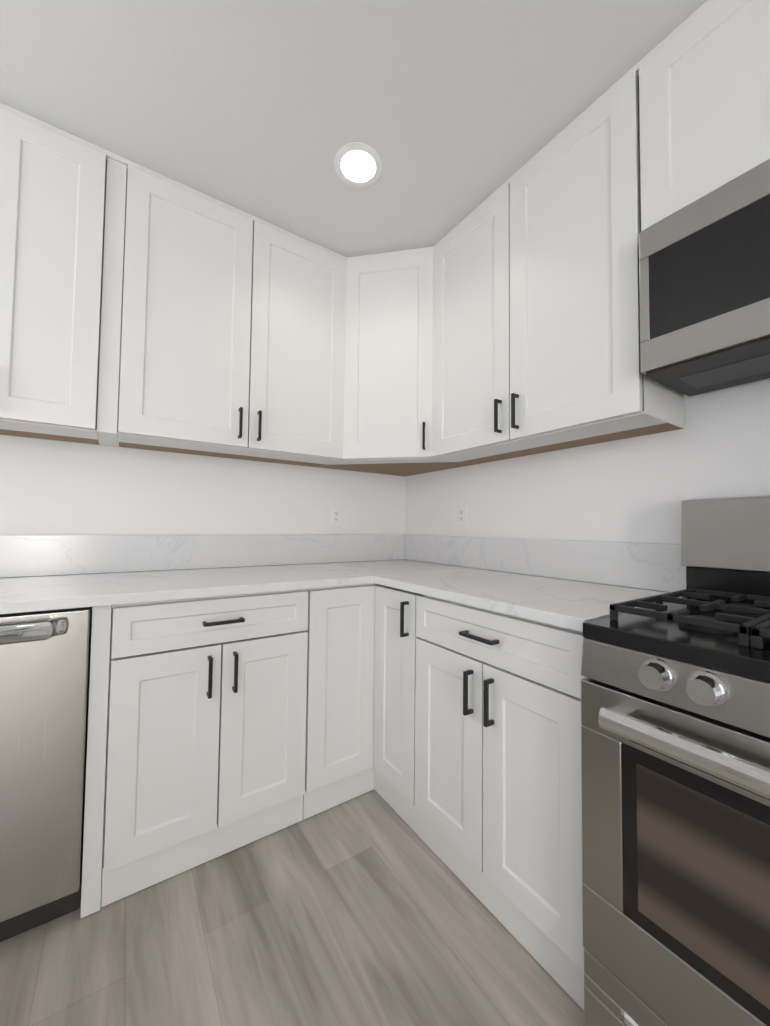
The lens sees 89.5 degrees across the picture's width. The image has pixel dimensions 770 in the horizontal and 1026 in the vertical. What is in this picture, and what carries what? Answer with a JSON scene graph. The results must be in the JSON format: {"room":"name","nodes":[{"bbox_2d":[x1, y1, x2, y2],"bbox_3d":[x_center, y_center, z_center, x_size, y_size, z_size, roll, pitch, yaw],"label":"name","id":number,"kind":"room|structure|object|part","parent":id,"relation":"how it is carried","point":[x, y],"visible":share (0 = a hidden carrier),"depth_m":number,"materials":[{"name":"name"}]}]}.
{"room":"kitchen","nodes":[
{"label":"kitchen","id":0,"kind":"room"},
{"bbox_2d":[0,435,405,534],"bbox_3d":[-1.132,-0.081,1.755,3.180,2.505,0.100,2,-3,-34],"label":"wall","id":1,"kind":"structure","parent":0,"point":[51,487],"depth_m":1.80,"materials":[{"name":"white paint"}]},
{"bbox_2d":[0,102,101,443],"bbox_3d":[-1.344,-0.827,1.385,0.675,1.044,0.310,2,-3,-34],"label":"upper cabinet","id":2,"kind":"object","parent":1,"relation":"attached to","point":[50,175],"depth_m":1.33,"materials":[{"name":"white wood"}]},
{"bbox_2d":[92,148,347,467],"bbox_3d":[-0.699,-0.803,1.818,1.000,1.044,0.310,2,-3,-34],"label":"upper cabinet","id":3,"kind":"object","parent":1,"relation":"attached to","point":[144,308],"depth_m":1.62,"materials":[{"name":"white wood"}]},
{"bbox_2d":[330,506,341,525],"bbox_3d":[-0.284,0.018,2.256,0.072,0.118,0.008,2,-3,-34],"label":"electrical outlet","id":4,"kind":"object","parent":1,"relation":"attached to","point":[335,515],"visible":1,"depth_m":2.25,"materials":[{"name":"white plastic"}]},
{"bbox_2d":[340,247,431,459],"bbox_3d":[0.015,-0.791,1.931,0.328,1.044,0.328,2,-3,-34],"label":"upper cabinet","id":5,"kind":"object","parent":1,"relation":"attached to","point":[388,295],"depth_m":1.93,"materials":[{"name":"white wood"}]},
{"bbox_2d":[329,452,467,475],"bbox_3d":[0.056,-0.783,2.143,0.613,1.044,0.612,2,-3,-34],"label":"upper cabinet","id":6,"kind":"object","parent":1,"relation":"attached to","point":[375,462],"depth_m":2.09,"materials":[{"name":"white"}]},
{"bbox_2d":[0,789,583,1025],"bbox_3d":[0.834,1.112,-1.238,3.180,0.060,7.200,2,-3,-34],"label":"floor","id":7,"kind":"structure","parent":0,"point":[369,908],"depth_m":1.03,"materials":[{"name":"brown wood"}]},
{"bbox_2d":[0,607,91,941],"bbox_3d":[-1.271,0.709,1.155,0.636,0.878,0.662,2,-3,-34],"label":"dishwasher","id":8,"kind":"object","parent":7,"relation":"on","point":[44,676],"visible":0.96,"depth_m":1.05,"materials":[{"name":"grey metal"}]},
{"bbox_3d":[-1.101,0.306,0.923,0.538,0.048,0.067,2,-3,-34],"label":"handle","id":9,"kind":"part","parent":8,"relation":"part of","materials":[{"name":"silver metal"}]},
{"bbox_2d":[80,588,315,917],"bbox_3d":[-0.746,0.727,1.549,0.667,0.880,0.628,2,-3,-34],"label":"base cabinet","id":10,"kind":"object","parent":7,"relation":"on","point":[199,735],"depth_m":1.26,"materials":[{"name":"white wood"}]},
{"bbox_2d":[0,535,371,613],"bbox_3d":[-0.922,0.183,1.430,2.972,0.190,0.655,2,-3,-34],"label":"countertop","id":11,"kind":"structure","parent":10,"relation":"on","point":[38,572],"depth_m":1.59,"materials":[{"name":"stone"}]},
{"bbox_2d":[312,583,379,815],"bbox_3d":[-0.342,0.741,1.820,0.306,0.880,0.628,2,-3,-34],"label":"base cabinet","id":12,"kind":"object","parent":7,"relation":"on","point":[346,641],"depth_m":1.57,"materials":[{"name":"white wood"}]},
{"bbox_2d":[380,585,407,798],"bbox_3d":[0.042,0.755,2.077,0.619,0.880,0.628,2,-3,-34],"label":"base cabinet","id":13,"kind":"object","parent":7,"relation":"on","point":[393,601],"depth_m":1.53,"materials":[{"name":"white wood"}]},
{"bbox_2d":[372,535,686,631],"bbox_3d":[0.475,0.198,1.436,0.645,0.190,0.891,2,-3,-34],"label":"countertop","id":14,"kind":"structure","parent":13,"relation":"on","point":[571,584],"depth_m":1.47,"materials":[{"name":"stone"}]},
{"bbox_2d":[408,591,585,1009],"bbox_3d":[0.546,0.732,1.317,0.629,0.880,0.639,2,-3,-34],"label":"base cabinet","id":15,"kind":"object","parent":7,"relation":"on","point":[449,732],"depth_m":1.08,"materials":[{"name":"white wood"}]},
{"bbox_2d":[581,495,769,1025],"bbox_3d":[0.890,0.544,0.698,0.714,1.219,0.768,2,-3,-34],"label":"range","id":16,"kind":"object","parent":7,"relation":"on","point":[675,741],"visible":1,"depth_m":0.72,"materials":[{"name":"grey metal"}]},
{"bbox_3d":[0.627,0.400,0.511,0.061,0.044,0.653,2,-3,-34],"label":"handle","id":17,"kind":"part","parent":16,"relation":"part of","materials":[{"name":"silver metal"}]},
{"bbox_2d":[0,0,706,256],"bbox_3d":[0.862,-1.446,-1.142,3.180,0.050,7.200,2,-3,-34],"label":"ceiling","id":18,"kind":"structure","parent":0,"point":[453,113],"depth_m":1.23,"materials":[{"name":"white paint"}]},
{"bbox_2d":[334,142,381,186],"bbox_3d":[-0.102,-1.330,1.491,0.184,0.006,0.184,2,-3,-34],"label":"recessed light","id":19,"kind":"object","parent":18,"relation":"in","point":[356,164],"visible":1,"depth_m":1.48,"materials":[{"name":"white plastic"}]},
{"bbox_2d":[405,378,769,543],"bbox_3d":[2.126,-0.123,-0.332,0.100,2.505,7.000,2,-3,-34],"label":"wall","id":20,"kind":"structure","parent":0,"point":[639,489],"depth_m":1.45,"materials":[{"name":"white paint"}]},
{"bbox_2d":[457,504,466,525],"bbox_3d":[0.418,0.012,2.107,0.008,0.118,0.072,2,-3,-34],"label":"electrical outlet","id":21,"kind":"object","parent":20,"relation":"attached to","point":[461,514],"visible":1,"depth_m":2.10,"materials":[{"name":"white plastic"}]},
{"bbox_2d":[432,61,683,465],"bbox_3d":[0.609,-0.798,1.593,0.309,1.044,0.913,2,-3,-34],"label":"upper cabinet","id":22,"kind":"object","parent":20,"relation":"attached to","point":[536,342],"depth_m":1.37,"materials":[{"name":"white wood"}]},
{"bbox_2d":[640,0,769,232],"bbox_3d":[1.089,-1.075,0.893,0.309,0.532,0.790,2,-3,-34],"label":"upper cabinet","id":23,"kind":"object","parent":20,"relation":"attached to","point":[705,87],"depth_m":1.01,"materials":[{"name":"white wood"}]},
{"bbox_2d":[639,160,769,395],"bbox_3d":[1.046,-0.591,0.844,0.403,0.406,0.776,2,-3,-34],"label":"microwave","id":24,"kind":"object","parent":23,"relation":"attached to","point":[704,273],"visible":1,"depth_m":0.97,"materials":[{"name":"grey metal"}]}
]}

